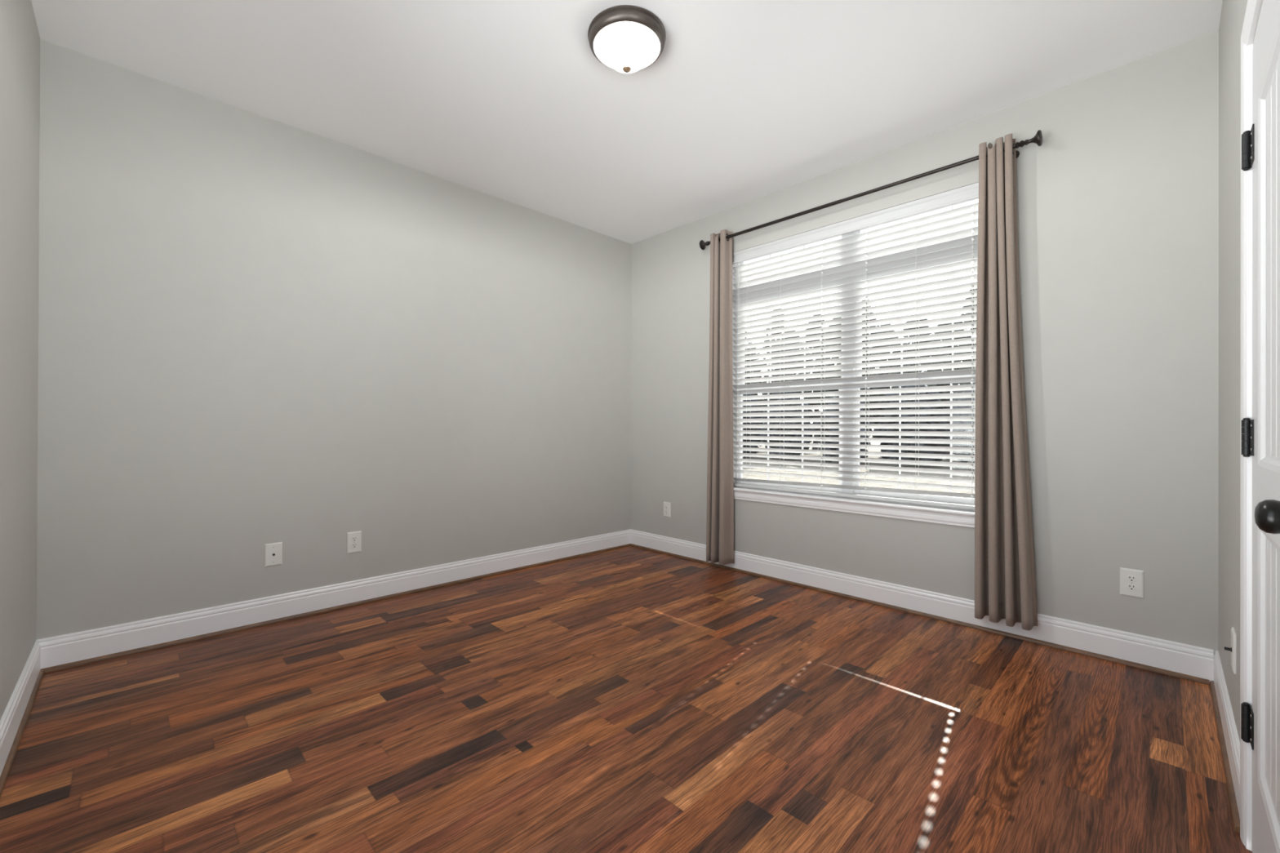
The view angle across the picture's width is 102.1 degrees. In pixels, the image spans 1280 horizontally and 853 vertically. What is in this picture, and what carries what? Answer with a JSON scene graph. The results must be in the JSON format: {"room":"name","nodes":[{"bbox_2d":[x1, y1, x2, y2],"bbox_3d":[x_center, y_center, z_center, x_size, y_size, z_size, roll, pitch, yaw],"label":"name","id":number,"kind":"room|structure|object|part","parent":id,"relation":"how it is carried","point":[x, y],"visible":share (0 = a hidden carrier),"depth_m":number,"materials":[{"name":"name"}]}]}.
{"room":"empty bedroom","nodes":[
{"label":"empty bedroom","id":0,"kind":"room"},
{"bbox_2d":[0,0,39,720],"bbox_3d":[-1.350,-0.306,0.855,0.150,2.943,3.721,0,0,-45],"label":"wall","id":1,"kind":"structure","parent":0,"point":[20,37],"depth_m":1.84,"materials":[{"name":"paint"}]},
{"bbox_2d":[0,640,40,776],"bbox_3d":[-1.349,0.991,0.963,0.014,0.138,3.544,0,0,-45],"label":"baseboard","id":2,"kind":"structure","parent":1,"relation":"attached to","point":[11,720],"depth_m":1.80,"materials":[{"name":"white paint"}]},
{"bbox_2d":[0,669,44,798],"bbox_3d":[-1.340,1.057,0.972,0.012,0.018,3.520,0,0,-45],"label":"trim","id":3,"kind":"structure","parent":1,"relation":"attached to","point":[6,771],"depth_m":1.76,"materials":[{"name":"brown wood"}]},
{"bbox_2d":[36,39,631,639],"bbox_3d":[-1.394,-0.300,3.526,3.832,2.943,0.150,0,0,-45],"label":"wall","id":4,"kind":"structure","parent":0,"point":[255,331],"depth_m":2.85,"materials":[{"name":"paint"}]},
{"bbox_2d":[264,542,282,567],"bbox_3d":[-1.999,0.699,2.821,0.080,0.125,0.009,0,0,-45],"label":"cable plate","id":5,"kind":"object","parent":4,"relation":"attached to","point":[273,551],"visible":1,"depth_m":2.82,"materials":[{"name":"white plastic"}]},
{"bbox_2d":[35,528,631,668],"bbox_3d":[-1.341,0.997,3.465,3.532,0.138,0.014,0,0,-45],"label":"baseboard","id":6,"kind":"structure","parent":4,"relation":"attached to","point":[60,650],"depth_m":2.85,"materials":[{"name":"white paint"}]},
{"bbox_2d":[40,543,631,673],"bbox_3d":[-1.332,1.063,3.455,3.505,0.018,0.012,0,0,-45],"label":"trim","id":7,"kind":"structure","parent":4,"relation":"attached to","point":[64,666],"depth_m":2.85,"materials":[{"name":"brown wood"}]},
{"bbox_2d":[346,530,361,553],"bbox_3d":[-1.714,0.695,3.101,0.080,0.125,0.009,0,0,-45],"label":"wall outlet","id":8,"kind":"object","parent":4,"relation":"attached to","point":[353,539],"visible":1,"depth_m":3.10,"materials":[{"name":"white plastic"}]},
{"bbox_2d":[351,536,357,541],"bbox_3d":[-1.711,0.675,3.099,0.034,0.027,0.003,0,0,-45],"label":"receptacle","id":9,"kind":"object","parent":8,"relation":"attached to","point":[353,538],"depth_m":3.10,"materials":[{"name":"white plastic"}]},
{"bbox_2d":[351,542,357,547],"bbox_3d":[-1.712,0.714,3.099,0.034,0.027,0.003,0,0,-45],"label":"receptacle","id":10,"kind":"object","parent":8,"relation":"attached to","point":[353,544],"depth_m":3.10,"materials":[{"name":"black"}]},
{"bbox_2d":[0,546,1252,852],"bbox_3d":[-0.095,1.103,2.196,3.532,0.060,3.571,0,0,-45],"label":"floor","id":11,"kind":"structure","parent":0,"point":[629,699],"depth_m":1.79,"materials":[{"name":"laminate"}]},
{"bbox_2d":[31,0,1222,244],"bbox_3d":[-0.085,-1.720,2.203,3.532,0.100,3.571,0,0,-45],"label":"ceiling","id":12,"kind":"structure","parent":0,"point":[743,101],"depth_m":2.44,"materials":[{"name":"white paint"}]},
{"bbox_2d":[587,4,666,72],"bbox_3d":[-0.056,-1.593,2.211,0.332,0.154,0.332,0,0,-45],"label":"ceiling light","id":13,"kind":"object","parent":12,"relation":"attached to","point":[626,38],"visible":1,"depth_m":2.20,"materials":[{"name":"white glass"}]},
{"bbox_2d":[630,30,1218,654],"bbox_3d":[1.276,-0.291,3.436,0.150,2.943,3.721,0,0,-45],"label":"wall","id":14,"kind":"structure","parent":0,"point":[1117,202],"depth_m":2.48,"materials":[{"name":"paint"}]},
{"bbox_2d":[663,502,671,517],"bbox_3d":[0.227,0.705,4.384,0.009,0.125,0.080,0,0,-45],"label":"wall outlet","id":15,"kind":"object","parent":14,"relation":"attached to","point":[667,506],"visible":1,"depth_m":4.38,"materials":[{"name":"white plastic"}]},
{"bbox_2d":[732,198,978,528],"bbox_3d":[1.337,-0.386,3.345,0.181,1.863,1.868,0,0,-45],"label":"window","id":16,"kind":"structure","parent":14,"relation":"in","point":[958,517],"depth_m":3.34,"materials":[{"name":"white plastic"}]},
{"bbox_3d":[1.052,0.069,3.696,0.026,0.747,0.826,0,0,-45],"label":"sash","id":17,"kind":"part","parent":16,"relation":"part of","materials":[{"name":"white plastic"}]},
{"bbox_3d":[1.068,-1.165,3.710,0.026,0.261,0.826,0,0,-45],"label":"transom sash","id":18,"kind":"part","parent":16,"relation":"part of","materials":[{"name":"white plastic"}]},
{"bbox_3d":[1.075,-0.617,3.717,0.026,0.715,0.826,0,0,-45],"label":"sash","id":19,"kind":"part","parent":16,"relation":"part of","materials":[{"name":"white plastic"}]},
{"bbox_3d":[1.310,0.472,3.320,0.114,0.018,1.868,0,0,-45],"label":"sill","id":20,"kind":"part","parent":16,"relation":"part of","materials":[{"name":"white paint"}]},
{"bbox_2d":[732,182,978,509],"bbox_3d":[1.323,-0.432,3.332,0.076,1.766,1.752,0,0,-45],"label":"window blind","id":21,"kind":"object","parent":16,"relation":"attached to","point":[844,251],"visible":0.92,"depth_m":3.24,"materials":[{"name":"white plastic"}]},
{"bbox_3d":[0.737,-0.595,3.885,0.002,1.310,0.004,0,0,0],"label":"pull cord","id":22,"kind":"part","parent":21,"relation":"part of","materials":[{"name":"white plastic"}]},
{"bbox_3d":[0.745,-0.575,3.876,0.002,1.350,0.004,0,0,0],"label":"pull cord","id":23,"kind":"part","parent":21,"relation":"part of","materials":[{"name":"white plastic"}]},
{"bbox_3d":[0.812,-0.411,3.866,0.055,1.718,0.002,0,0,-45],"label":"ladder cord","id":24,"kind":"part","parent":21,"relation":"part of","materials":[{"name":"white fabric"}]},
{"bbox_3d":[1.008,-0.410,3.667,0.055,1.718,0.002,0,0,-45],"label":"ladder cord","id":25,"kind":"part","parent":21,"relation":"part of","materials":[{"name":"white fabric"}]},
{"bbox_3d":[1.216,-0.414,3.456,0.002,1.710,0.002,0,0,-29],"label":"lift cord","id":26,"kind":"part","parent":21,"relation":"part of","materials":[{"name":"white fabric"}]},
{"bbox_3d":[1.221,-0.410,3.450,0.055,1.718,0.002,0,0,-45],"label":"ladder cord","id":27,"kind":"part","parent":21,"relation":"part of","materials":[{"name":"white fabric"}]},
{"bbox_3d":[1.328,0.441,3.336,0.050,0.019,1.741,0,0,-45],"label":"rail","id":28,"kind":"part","parent":21,"relation":"part of","materials":[{"name":"white plastic"}]},
{"bbox_3d":[1.420,-0.414,3.248,0.002,1.710,0.002,0,0,30],"label":"lift cord","id":29,"kind":"part","parent":21,"relation":"part of","materials":[{"name":"white fabric"}]},
{"bbox_3d":[1.425,-0.410,3.242,0.055,1.718,0.002,0,0,-45],"label":"ladder cord","id":30,"kind":"part","parent":21,"relation":"part of","materials":[{"name":"white fabric"}]},
{"bbox_3d":[1.629,-0.410,3.035,0.055,1.718,0.002,0,0,-45],"label":"ladder cord","id":31,"kind":"part","parent":21,"relation":"part of","materials":[{"name":"white fabric"}]},
{"bbox_3d":[1.823,-0.414,2.837,0.002,1.710,0.002,0,0,30],"label":"lift cord","id":32,"kind":"part","parent":21,"relation":"part of","materials":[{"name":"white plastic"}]},
{"bbox_3d":[1.828,-0.410,2.832,0.055,1.718,0.002,0,0,-45],"label":"ladder cord","id":33,"kind":"part","parent":21,"relation":"part of","materials":[{"name":"white fabric"}]},
{"bbox_3d":[1.682,0.070,3.055,0.026,0.747,0.826,0,0,-45],"label":"sash","id":34,"kind":"part","parent":16,"relation":"part of","materials":[{"name":"white plastic"}]},
{"bbox_3d":[1.704,-0.616,3.077,0.026,0.715,0.826,0,0,-45],"label":"sash","id":35,"kind":"part","parent":16,"relation":"part of","materials":[{"name":"white plastic"}]},
{"bbox_3d":[1.698,-1.164,3.070,0.026,0.261,0.826,0,0,-45],"label":"transom sash","id":36,"kind":"part","parent":16,"relation":"part of","materials":[{"name":"white plastic"}]},
{"bbox_2d":[699,129,1042,249],"bbox_3d":[1.238,-1.408,3.284,0.128,0.075,2.107,0,0,-45],"label":"curtain rod","id":37,"kind":"object","parent":14,"relation":"attached to","point":[1037,139],"visible":0.86,"depth_m":3.04,"materials":[{"name":"brown metal"}]},
{"bbox_2d":[706,229,733,564],"bbox_3d":[0.596,-0.219,3.891,0.115,2.482,0.204,0,0,-45],"label":"curtain","id":38,"kind":"object","parent":37,"relation":"hanging from","point":[720,473],"visible":1,"depth_m":3.87,"materials":[{"name":"beige fabric"}]},
{"bbox_2d":[973,133,1037,630],"bbox_3d":[1.844,-0.237,2.625,0.121,2.453,0.272,0,0,-45],"label":"curtain","id":39,"kind":"object","parent":37,"relation":"hanging from","point":[1005,587],"visible":1,"depth_m":2.62,"materials":[{"name":"beige fabric"}]},
{"bbox_2d":[630,543,1209,684],"bbox_3d":[1.151,1.071,3.420,0.012,0.018,3.520,0,0,-45],"label":"trim","id":40,"kind":"structure","parent":14,"relation":"attached to","point":[1155,669],"depth_m":2.77,"materials":[{"name":"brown wood"}]},
{"bbox_2d":[630,529,1213,681],"bbox_3d":[1.161,1.005,3.429,0.014,0.138,3.544,0,0,-45],"label":"baseboard","id":41,"kind":"structure","parent":14,"relation":"attached to","point":[1181,658],"depth_m":2.82,"materials":[{"name":"white paint"}]},
{"bbox_2d":[1120,567,1143,598],"bbox_3d":[2.231,0.710,2.345,0.009,0.125,0.080,0,0,-45],"label":"wall outlet","id":42,"kind":"object","parent":14,"relation":"attached to","point":[1131,580],"visible":1,"depth_m":2.34,"materials":[{"name":"white plastic"}]},
{"bbox_2d":[1126,575,1137,582],"bbox_3d":[2.229,0.691,2.343,0.003,0.027,0.034,0,0,-45],"label":"receptacle","id":43,"kind":"object","parent":42,"relation":"attached to","point":[1129,578],"depth_m":2.34,"materials":[{"name":"white plastic"}]},
{"bbox_2d":[1126,584,1137,591],"bbox_3d":[2.229,0.730,2.343,0.003,0.027,0.034,0,0,-45],"label":"receptacle","id":44,"kind":"object","parent":42,"relation":"attached to","point":[1129,587],"depth_m":2.34,"materials":[{"name":"white plastic"}]},
{"bbox_2d":[1217,0,1262,741],"bbox_3d":[1.214,-0.297,0.872,3.532,2.943,0.150,0,0,-45],"label":"wall","id":45,"kind":"structure","parent":0,"point":[1233,11],"depth_m":1.76,"materials":[{"name":"paint"}]},
{"bbox_2d":[1209,680,1239,833],"bbox_3d":[1.989,1.070,1.767,1.135,0.018,0.012,0,0,-45],"label":"trim","id":46,"kind":"structure","parent":45,"relation":"attached to","point":[1233,806],"depth_m":1.63,"materials":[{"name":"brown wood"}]},
{"bbox_2d":[1213,650,1239,817],"bbox_3d":[2.001,1.004,1.761,1.154,0.138,0.014,0,0,-45],"label":"baseboard","id":47,"kind":"structure","parent":45,"relation":"attached to","point":[1229,729],"depth_m":1.68,"materials":[{"name":"white paint"}]},
{"bbox_2d":[1224,626,1235,674],"bbox_3d":[1.881,0.711,1.649,0.080,0.125,0.022,0,0,-45],"label":"cable plate","id":48,"kind":"object","parent":45,"relation":"attached to","point":[1233,649],"visible":1,"depth_m":1.62,"materials":[{"name":"white plastic"}]},
{"bbox_3d":[1.886,0.711,1.643,0.080,0.125,0.006,0,0,-45],"label":"plate","id":49,"kind":"part","parent":48,"relation":"part of","materials":[{"name":"white plastic"}]},
{"bbox_2d":[1240,0,1262,851],"bbox_3d":[1.213,0.021,0.988,1.061,2.108,0.016,0,0,-45],"label":"trim","id":50,"kind":"structure","parent":45,"relation":"attached to","point":[1252,11],"depth_m":1.32,"materials":[{"name":"white paint"}]},
{"bbox_2d":[1240,0,1279,852],"bbox_3d":[1.238,0.052,0.962,0.945,2.045,0.184,0,0,-45],"label":"door","id":51,"kind":"structure","parent":45,"relation":"in","point":[1260,145],"depth_m":1.18,"materials":[{"name":"white paint"}]},
{"bbox_3d":[0.915,0.129,0.730,0.066,0.066,0.062,0,0,-45],"label":"knob","id":52,"kind":"part","parent":51,"relation":"part of","materials":[{"name":"black metal"}]},
{"bbox_3d":[1.222,-0.345,0.981,0.673,0.870,0.010,0,0,-45],"label":"panel moulding","id":53,"kind":"part","parent":51,"relation":"part of","materials":[{"name":"white paint"}]},
{"bbox_3d":[1.219,0.530,0.978,0.673,0.600,0.010,0,0,-45],"label":"panel moulding","id":54,"kind":"part","parent":51,"relation":"part of","materials":[{"name":"white paint"}]},
{"bbox_3d":[1.234,-0.345,0.968,0.625,0.870,0.024,0,0,-45],"label":"panel","id":55,"kind":"part","parent":51,"relation":"part of","materials":[{"name":"white paint"}]},
{"bbox_3d":[1.231,0.530,0.966,0.625,0.600,0.024,0,0,-45],"label":"panel","id":56,"kind":"part","parent":51,"relation":"part of","materials":[{"name":"white paint"}]},
{"label":"outside","id":57,"kind":"structure","parent":0,"visible":0},
{"bbox_2d":[742,435,974,502],"bbox_3d":[29.980,1.870,57.510,116.598,0.180,180.000,0,0,-45],"label":"ground","id":58,"kind":"structure","parent":57,"point":[744,475],"depth_m":17.76,"materials":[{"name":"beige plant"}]},
{"bbox_2d":[742,394,760,453],"bbox_3d":[4.984,-0.142,26.984,2.619,3.507,2.508,0,0,-45],"label":"bush","id":59,"kind":"object","parent":58,"relation":"on","point":[750,411],"visible":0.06,"depth_m":26.27,"materials":[{"name":"green plant"}]},
{"bbox_2d":[746,394,764,453],"bbox_3d":[6.060,-0.241,30.075,2.425,3.728,2.544,0,0,17],"label":"bush","id":60,"kind":"object","parent":58,"relation":"on","point":[753,400],"visible":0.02,"depth_m":29.52,"materials":[{"name":"green plant"}]},
{"bbox_2d":[745,342,769,412],"bbox_3d":[7.300,-1.914,33.972,2.572,7.130,2.607,0,0,-45],"label":"tree","id":61,"kind":"object","parent":58,"relation":"on","point":[748,343],"visible":0.1,"depth_m":33.40,"materials":[{"name":"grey plant"}]},
{"bbox_2d":[760,308,785,423],"bbox_3d":[9.936,-3.559,37.391,2.849,10.439,2.677,0,0,-45],"label":"tree","id":62,"kind":"object","parent":58,"relation":"on","point":[780,308],"visible":0.05,"depth_m":37.07,"materials":[{"name":"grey plant"}]},
{"bbox_2d":[759,391,815,458],"bbox_3d":[6.912,-0.300,24.796,2.620,3.666,2.527,0,0,-45],"label":"bush","id":63,"kind":"object","parent":58,"relation":"on","point":[791,398],"visible":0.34,"depth_m":24.17,"materials":[{"name":"green plant"}]},
{"bbox_2d":[771,330,812,404],"bbox_3d":[9.190,-2.224,31.962,2.558,7.748,2.700,0,0,-45],"label":"tree","id":64,"kind":"object","parent":58,"relation":"on","point":[791,331],"visible":0.09,"depth_m":31.51,"materials":[{"name":"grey plant"}]},
{"bbox_2d":[800,314,830,449],"bbox_3d":[11.915,-2.998,34.971,2.739,9.322,2.719,0,0,-8],"label":"tree","id":65,"kind":"object","parent":58,"relation":"on","point":[810,397],"visible":0.09,"depth_m":34.76,"materials":[{"name":"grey plant"}]},
{"bbox_2d":[812,311,841,410],"bbox_3d":[11.528,-2.513,30.154,2.775,8.331,2.684,0,0,-45],"label":"tree","id":66,"kind":"object","parent":58,"relation":"on","point":[831,390],"visible":0.1,"depth_m":29.78,"materials":[{"name":"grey plant"}]},
{"bbox_2d":[813,395,874,462],"bbox_3d":[8.903,0.031,22.650,2.478,3.122,2.523,0,0,13],"label":"bush","id":67,"kind":"object","parent":58,"relation":"on","point":[829,403],"visible":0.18,"depth_m":22.19,"materials":[{"name":"green plant"}]},
{"bbox_2d":[862,296,879,410],"bbox_3d":[14.232,-3.329,32.953,2.767,9.988,2.797,0,0,-45],"label":"tree","id":68,"kind":"object","parent":58,"relation":"on","point":[867,375],"visible":0.06,"depth_m":32.53,"materials":[{"name":"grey plant"}]},
{"bbox_2d":[860,324,911,437],"bbox_3d":[13.161,-1.984,27.718,2.687,7.280,2.438,0,0,5],"label":"tree","id":69,"kind":"object","parent":58,"relation":"on","point":[904,365],"visible":0.13,"depth_m":27.27,"materials":[{"name":"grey plant"}]},
{"bbox_2d":[872,386,925,459],"bbox_3d":[12.165,-0.220,23.893,2.567,3.697,2.612,0,0,-45],"label":"bush","id":70,"kind":"object","parent":58,"relation":"on","point":[896,387],"visible":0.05,"depth_m":23.94,"materials":[{"name":"green plant"}]},
{"bbox_2d":[891,313,933,387],"bbox_3d":[16.539,-2.537,30.896,2.847,8.418,2.731,0,0,-45],"label":"tree","id":71,"kind":"object","parent":58,"relation":"on","point":[915,364],"visible":0.07,"depth_m":30.45,"materials":[{"name":"grey plant"}]},
{"bbox_2d":[881,384,950,461],"bbox_3d":[11.121,-0.133,20.712,2.486,3.447,2.663,0,0,0],"label":"bush","id":72,"kind":"object","parent":58,"relation":"on","point":[924,385],"visible":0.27,"depth_m":20.10,"materials":[{"name":"green plant"}]},
{"bbox_2d":[922,321,974,459],"bbox_3d":[15.281,-1.854,25.650,2.692,7.027,2.820,0,0,-45],"label":"tree","id":73,"kind":"object","parent":58,"relation":"on","point":[956,361],"visible":0.16,"depth_m":25.22,"materials":[{"name":"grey plant"}]},
{"bbox_3d":[15.283,-2.298,25.651,2.692,6.141,2.820,0,0,-45],"label":"crown","id":74,"kind":"part","parent":73,"relation":"part of","materials":[{"name":"green plant"}]},
{"bbox_2d":[946,386,974,462],"bbox_3d":[14.181,-0.083,21.847,2.718,3.448,2.518,0,0,-45],"label":"bush","id":75,"kind":"object","parent":58,"relation":"on","point":[965,391],"visible":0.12,"depth_m":21.59,"materials":[{"name":"green plant"}]},
{"bbox_2d":[954,284,977,391],"bbox_3d":[18.670,-3.177,28.708,2.772,9.697,2.865,0,0,-45],"label":"tree","id":76,"kind":"object","parent":58,"relation":"on","point":[971,285],"visible":0.02,"depth_m":28.64,"materials":[{"name":"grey plant"}]},
{"bbox_2d":[964,405,975,461],"bbox_3d":[13.034,-0.016,18.522,2.466,3.335,2.594,0,0,-45],"label":"bush","id":77,"kind":"object","parent":58,"relation":"on","point":[974,406],"visible":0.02,"depth_m":18.92,"materials":[{"name":"green plant"}]}
]}

